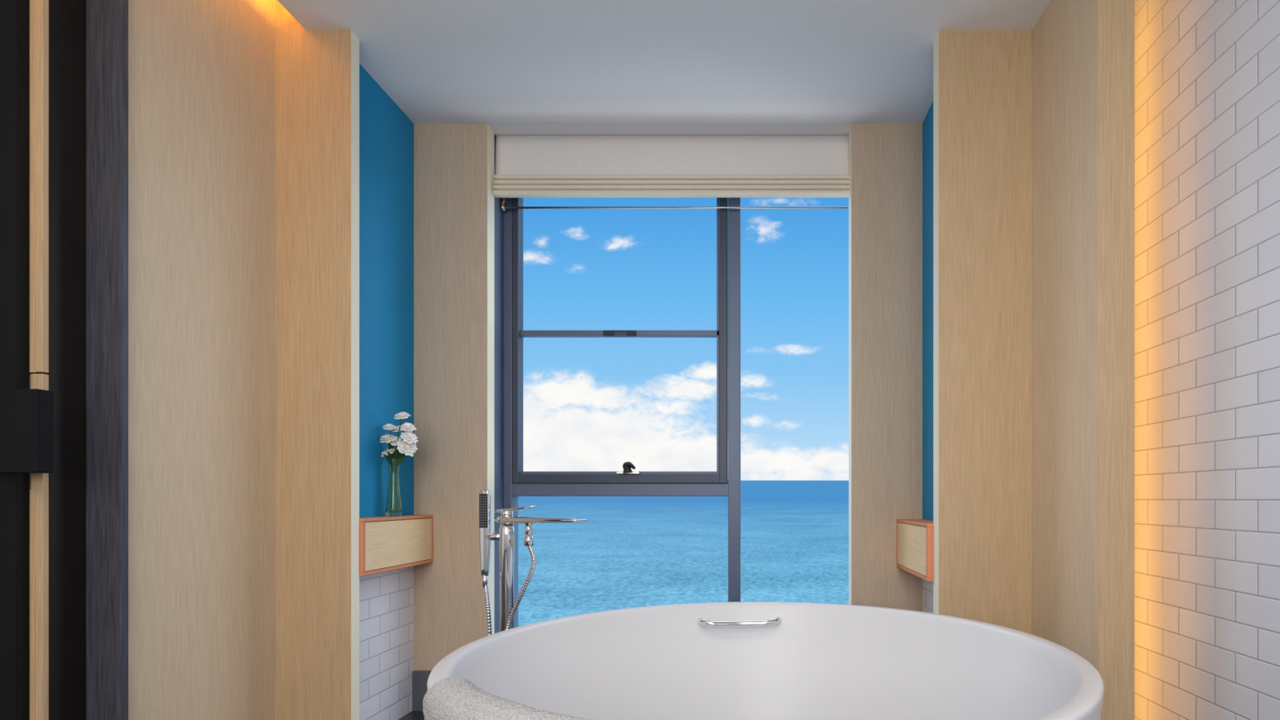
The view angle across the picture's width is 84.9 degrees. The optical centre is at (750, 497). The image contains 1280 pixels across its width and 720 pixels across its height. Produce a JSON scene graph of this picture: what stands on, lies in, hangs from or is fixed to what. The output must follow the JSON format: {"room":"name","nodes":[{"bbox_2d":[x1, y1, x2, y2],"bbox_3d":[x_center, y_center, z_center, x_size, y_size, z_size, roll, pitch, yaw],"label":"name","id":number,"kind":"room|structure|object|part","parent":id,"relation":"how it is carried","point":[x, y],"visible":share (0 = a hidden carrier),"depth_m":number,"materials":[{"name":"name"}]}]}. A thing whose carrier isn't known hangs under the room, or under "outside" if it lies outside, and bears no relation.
{"room":"bathroom","nodes":[
{"label":"bathroom","id":0,"kind":"room"},
{"bbox_2d":[29,0,85,719],"bbox_3d":[-1.748,-0.345,1.715,0.120,2.500,0.110,0,0,0],"label":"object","id":1,"kind":"object","parent":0,"point":[67,18],"visible":0.5,"depth_m":1.71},
{"bbox_2d":[0,0,29,719],"bbox_3d":[-1.952,-0.345,1.625,0.475,2.500,0.030,0,0,0],"label":"leaf","id":2,"kind":"object","parent":1,"relation":"attached to","point":[14,14],"visible":1,"depth_m":1.61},
{"bbox_2d":[0,388,53,473],"bbox_3d":[-1.698,-0.153,1.590,0.144,0.191,0.040,0,0,0],"label":"bracket","id":3,"kind":"object","parent":2,"relation":"attached to","point":[26,415],"visible":1,"depth_m":1.57,"materials":[{"name":"black metal"}]},
{"bbox_2d":[29,373,48,719],"bbox_3d":[-1.777,0.304,1.653,0.175,1.202,0.015,0,0,0],"label":"oak stile","id":4,"kind":"object","parent":2,"relation":"attached to","point":[39,482],"visible":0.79,"depth_m":1.65,"materials":[{"name":"beige wood"}]},
{"bbox_2d":[29,489,35,719],"bbox_3d":[-1.749,0.443,1.643,0.087,0.925,0.005,0,0,0],"label":"strip","id":5,"kind":"object","parent":4,"relation":"attached to","point":[32,492],"depth_m":1.64,"materials":[{"name":"beige wood"}]},
{"bbox_2d":[29,0,48,373],"bbox_3d":[-1.777,-0.947,1.651,0.175,1.296,0.019,0,0,0],"label":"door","id":6,"kind":"structure","parent":1,"relation":"attached to","point":[38,9],"depth_m":1.65,"materials":[{"name":"brown wood"}]},
{"bbox_2d":[128,0,275,719],"bbox_3d":[-1.646,-0.455,2.085,0.050,2.720,0.630,0,0,0],"label":"wall","id":7,"kind":"structure","parent":0,"point":[202,73],"depth_m":2.03,"materials":[{"name":"brown wood"}]},
{"bbox_2d":[85,0,128,719],"bbox_3d":[-1.642,-0.345,1.760,0.091,2.500,0.020,0,0,0],"label":"door frame trim","id":8,"kind":"structure","parent":7,"relation":"attached to","point":[106,20],"depth_m":1.75,"materials":[{"name":"black wood"}]},
{"bbox_2d":[359,63,413,517],"bbox_3d":[-1.528,-0.710,2.670,0.183,1.770,0.540,0,0,0],"label":"wall","id":9,"kind":"structure","parent":0,"point":[386,134],"depth_m":2.70,"materials":[{"name":"blue paint"}]},
{"bbox_2d":[275,0,359,719],"bbox_3d":[-1.492,-0.445,2.375,0.258,2.700,0.050,0,0,0],"label":"wall panel","id":10,"kind":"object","parent":9,"relation":"attached to","point":[317,71],"depth_m":2.35,"materials":[{"name":"brown wood"}]},
{"bbox_2d":[413,124,494,670],"bbox_3d":[-1.280,-0.345,2.980,0.313,2.500,0.080,0,0,0],"label":"wall panel","id":11,"kind":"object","parent":9,"relation":"attached to","point":[454,164],"depth_m":2.94,"materials":[{"name":"beige wood"}]},
{"bbox_2d":[494,134,503,633],"bbox_3d":[-1.712,-0.345,3.130,1.176,2.500,0.220,0,0,0],"label":"reveal","id":12,"kind":"object","parent":11,"relation":"attached to","point":[499,215],"visible":0.14,"depth_m":3.07,"materials":[{"name":"beige wood"}]},
{"bbox_2d":[503,197,518,627],"bbox_3d":[-1.105,-0.405,3.175,0.038,2.380,0.090,0,0,0],"label":"frame","id":13,"kind":"object","parent":12,"relation":"attached to","point":[509,501],"visible":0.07,"depth_m":3.13,"materials":[{"name":"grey metal"}]},
{"bbox_2d":[511,483,728,496],"bbox_3d":[-0.595,-0.037,3.175,0.997,0.059,0.086,0,0,0],"label":"transom","id":14,"kind":"object","parent":13,"relation":"attached to","point":[517,489],"visible":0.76,"depth_m":3.13,"materials":[{"name":"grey metal"}]},
{"bbox_2d":[511,197,740,601],"bbox_3d":[-0.182,-0.405,3.153,1.884,2.380,0.134,0,0,0],"label":"window","id":15,"kind":"structure","parent":12,"relation":"attached to","point":[627,466],"depth_m":3.13,"materials":[{"name":"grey metal"}]},
{"bbox_3d":[-1.067,-0.739,3.155,0.030,1.344,0.070,0,0,0],"label":"sash","id":16,"kind":"part","parent":15,"relation":"part of","materials":[{"name":"grey metal"}]},
{"bbox_2d":[520,471,716,474],"bbox_3d":[-0.604,-0.115,3.167,0.925,0.013,0.032,0,0,0],"label":"bead","id":17,"kind":"object","parent":15,"relation":"on","point":[522,473],"visible":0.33,"depth_m":3.15,"materials":[{"name":"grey metal"}]},
{"bbox_3d":[-0.597,-0.087,3.154,0.942,0.041,0.066,0,0,0],"label":"sash bottom","id":18,"kind":"part","parent":15,"relation":"part of","materials":[{"name":"grey metal"}]},
{"bbox_2d":[603,330,635,336],"bbox_3d":[-0.598,-0.752,3.150,0.149,0.024,0.020,0,0,0],"label":"latch plate","id":19,"kind":"object","parent":15,"relation":"attached to","point":[606,333],"visible":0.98,"depth_m":3.14,"materials":[{"name":"black metal"}]},
{"bbox_2d":[613,331,627,335],"bbox_3d":[-0.592,-0.747,3.137,0.059,0.015,0.025,0,0,0],"label":"lever","id":20,"kind":"object","parent":19,"relation":"attached to","point":[616,333],"depth_m":3.12,"materials":[{"name":"grey metal"}]},
{"bbox_3d":[-0.604,-0.753,3.167,0.924,0.026,0.035,0,0,0],"label":"meeting rail","id":21,"kind":"part","parent":15,"relation":"part of","materials":[{"name":"grey metal"}]},
{"bbox_3d":[-0.557,-0.115,3.135,0.103,0.013,0.030,0,0,0],"label":"handle","id":22,"kind":"part","parent":15,"relation":"part of","materials":[{"name":"metal"}]},
{"bbox_3d":[-0.551,-0.137,3.111,0.053,0.053,0.043,0,0,-31],"label":"handle knob","id":23,"kind":"part","parent":15,"relation":"part of","materials":[{"name":"black rubber"}]},
{"bbox_2d":[716,197,719,474],"bbox_3d":[-0.151,-0.742,3.167,0.011,1.275,0.034,0,0,0],"label":"bead","id":24,"kind":"object","parent":15,"relation":"attached to","point":[717,198],"visible":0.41,"depth_m":3.15,"materials":[{"name":"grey metal"}]},
{"bbox_3d":[-0.126,-0.739,3.155,0.037,1.344,0.070,0,0,0],"label":"sash","id":25,"kind":"part","parent":15,"relation":"part of","materials":[{"name":"grey metal"}]},
{"bbox_3d":[-0.076,-0.405,3.175,0.056,2.380,0.090,0,0,0],"label":"mullion","id":26,"kind":"part","parent":15,"relation":"part of","materials":[{"name":"grey metal"}]},
{"bbox_2d":[499,197,848,211],"bbox_3d":[-0.182,-1.321,3.095,1.885,0.066,0.028,0,0,0],"label":"curtain rod","id":27,"kind":"object","parent":12,"relation":"attached to","point":[502,206],"visible":0.88,"depth_m":3.09,"materials":[{"name":"metal"}]},
{"bbox_3d":[-0.181,-1.302,3.095,1.883,0.009,0.009,0,0,0],"label":"rod","id":28,"kind":"part","parent":27,"relation":"part of","materials":[{"name":"metal"}]},
{"bbox_2d":[359,565,413,719],"bbox_3d":[-1.528,0.540,2.670,0.183,0.730,0.540,0,0,0],"label":"tiled wall","id":29,"kind":"structure","parent":0,"point":[386,598],"depth_m":2.73,"materials":[{"name":"white tile"}]},
{"bbox_2d":[359,515,433,576],"bbox_3d":[-1.395,0.172,2.670,0.084,0.201,0.536,0,0,0],"label":"shelf","id":30,"kind":"object","parent":29,"relation":"attached to","point":[386,544],"visible":0.74,"depth_m":2.62,"materials":[{"name":"wood"}]},
{"bbox_2d":[385,455,401,516],"bbox_3d":[-1.393,-0.046,2.690,0.056,0.234,0.056,0,0,0],"label":"glass vase","id":31,"kind":"object","parent":30,"relation":"on","point":[393,505],"visible":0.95,"depth_m":2.67,"materials":[{"name":"green glass"}]},
{"bbox_2d":[378,411,417,465],"bbox_3d":[-1.367,-0.147,2.687,0.138,0.378,0.105,0,0,0],"label":"flower bouquet","id":32,"kind":"object","parent":31,"relation":"in","point":[406,446],"visible":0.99,"depth_m":2.67,"materials":[{"name":"white plant"}]},
{"bbox_3d":[-1.374,-0.138,2.683,0.054,0.359,0.008,0,0,33],"label":"stem","id":33,"kind":"part","parent":32,"relation":"part of","materials":[{"name":"green plant"}]},
{"bbox_2d":[412,670,431,711],"bbox_3d":[-1.280,0.820,2.933,0.313,0.170,0.015,0,0,0],"label":"baseboard","id":34,"kind":"structure","parent":29,"relation":"attached to","point":[420,677],"depth_m":2.92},
{"bbox_2d":[399,711,424,719],"bbox_3d":[-0.475,0.945,0.770,3.650,0.080,4.940,0,0,0],"label":"floor","id":35,"kind":"structure","parent":0,"point":[414,715],"depth_m":2.86,"materials":[{"name":"stone"}]},
{"bbox_2d":[479,489,588,635],"bbox_3d":[-0.646,0.440,2.029,0.381,0.930,0.124,0,0,37],"label":"tub faucet","id":36,"kind":"object","parent":35,"relation":"on","point":[505,536],"visible":0.69,"depth_m":2.08,"materials":[{"name":"silver metal"}]},
{"bbox_3d":[-0.711,0.034,2.081,0.165,0.022,0.028,0,0,30],"label":"lever handle","id":37,"kind":"part","parent":36,"relation":"part of","materials":[{"name":"silver metal"}]},
{"bbox_2d":[524,523,533,535],"bbox_3d":[-0.661,0.094,2.052,0.022,0.045,0.022,0,0,0],"label":"outlet","id":38,"kind":"object","parent":36,"relation":"attached to","point":[528,526],"depth_m":2.04,"materials":[{"name":"silver metal"}]},
{"bbox_3d":[-0.624,0.067,2.031,0.346,0.026,0.062,0,0,30],"label":"spout","id":39,"kind":"part","parent":36,"relation":"part of","materials":[{"name":"silver metal"}]},
{"bbox_2d":[426,601,1104,719],"bbox_3d":[0.028,0.630,1.650,1.454,0.550,1.454,0,0,-37],"label":"bathtub","id":40,"kind":"object","parent":35,"relation":"on","point":[725,660],"visible":0.94,"depth_m":2.12,"materials":[{"name":"white ceramic"}]},
{"bbox_2d":[422,676,593,719],"bbox_3d":[-0.383,0.515,1.163,0.502,0.380,0.211,0,0,40],"label":"bath towel","id":41,"kind":"object","parent":40,"relation":"on","point":[457,698],"visible":1,"depth_m":1.13,"materials":[{"name":"white fabric"}]},
{"bbox_3d":[-0.037,0.413,2.289,0.285,0.028,0.051,0,0,-6],"label":"grab handle","id":42,"kind":"part","parent":40,"relation":"part of","materials":[{"name":"silver metal"}]},
{"bbox_2d":[1032,0,1093,666],"bbox_3d":[1.000,-0.345,2.140,0.080,2.500,0.420,0,0,0],"label":"column","id":43,"kind":"structure","parent":35,"relation":"on","point":[1063,36],"depth_m":2.12,"materials":[{"name":"brown wood"}]},
{"bbox_2d":[1093,0,1134,719],"bbox_3d":[1.010,-0.345,1.919,0.101,2.500,0.022,0,0,0],"label":"oak column lip","id":44,"kind":"object","parent":43,"relation":"attached to","point":[1113,20],"depth_m":1.91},
{"bbox_2d":[359,39,934,135],"bbox_3d":[-0.175,-1.615,2.820,3.050,0.040,0.840,0,0,0],"label":"slab window bay","id":45,"kind":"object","parent":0,"point":[512,86],"visible":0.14,"depth_m":2.66,"materials":[{"name":"white paint"}]},
{"bbox_2d":[492,135,849,197],"bbox_3d":[-0.200,-1.455,3.028,1.840,0.279,0.084,0,0,0],"label":"blind","id":46,"kind":"object","parent":45,"relation":"attached to","point":[526,166],"visible":0.84,"depth_m":3.02,"materials":[{"name":"fabric"}]},
{"bbox_2d":[277,0,1050,29],"bbox_3d":[-0.084,-1.615,0.325,2.868,0.040,4.050,0,0,0],"label":"slab","id":47,"kind":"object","parent":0,"point":[310,14],"visible":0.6,"depth_m":2.27,"materials":[{"name":"paint"}]},
{"bbox_2d":[351,29,1032,39],"bbox_3d":[-0.006,-1.615,2.375,2.713,0.040,0.050,0,0,0],"label":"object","id":48,"kind":"object","parent":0,"point":[361,33],"depth_m":2.37,"materials":[{"name":"white paint"}]},
{"bbox_2d":[922,101,933,519],"bbox_3d":[1.040,-0.710,2.680,0.619,1.770,0.520,0,0,0],"label":"wall","id":49,"kind":"structure","parent":0,"point":[927,124],"depth_m":2.85,"materials":[{"name":"blue paint"}]},
{"bbox_2d":[848,124,922,611],"bbox_3d":[0.579,-0.345,2.980,0.303,2.500,0.080,0,0,0],"label":"trim","id":50,"kind":"structure","parent":49,"relation":"attached to","point":[886,160],"depth_m":2.94,"materials":[{"name":"beige wood"}]},
{"bbox_2d":[933,30,1032,634],"bbox_3d":[0.915,-0.345,2.386,0.550,2.500,0.068,0,0,0],"label":"wall panel","id":51,"kind":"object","parent":49,"relation":"attached to","point":[983,79],"depth_m":2.35,"materials":[{"name":"brown wood"}]},
{"bbox_2d":[922,578,933,613],"bbox_3d":[1.040,0.540,2.680,0.619,0.730,0.520,0,0,0],"label":"tiled wall","id":52,"kind":"structure","parent":0,"point":[927,586],"depth_m":2.85,"materials":[{"name":"white tile"}]},
{"bbox_2d":[896,519,933,581],"bbox_3d":[0.675,0.192,2.680,0.111,0.203,0.516,0,0,0],"label":"shelf","id":53,"kind":"object","parent":52,"relation":"attached to","point":[914,537],"visible":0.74,"depth_m":2.61,"materials":[{"name":"wood"}]},
{"bbox_3d":[0.674,0.192,2.684,0.103,0.175,0.480,0,0,0],"label":"drawer","id":54,"kind":"part","parent":53,"relation":"part of","materials":[{"name":"brown wood"}]},
{"bbox_2d":[1134,0,1279,719],"bbox_3d":[1.270,-0.455,0.360,0.160,2.720,4.120,0,0,0],"label":"tiled wall","id":55,"kind":"structure","parent":0,"point":[1207,72],"depth_m":1.80,"materials":[{"name":"white tile"}]},
{"label":"outside","id":56,"kind":"structure","parent":0,"visible":0},
{"bbox_2d":[518,480,848,626],"bbox_3d":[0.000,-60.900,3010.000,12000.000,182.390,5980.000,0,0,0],"label":"sea","id":57,"kind":"structure","parent":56,"point":[630,552],"depth_m":292.56,"materials":[{"name":"liquid"}]}
]}

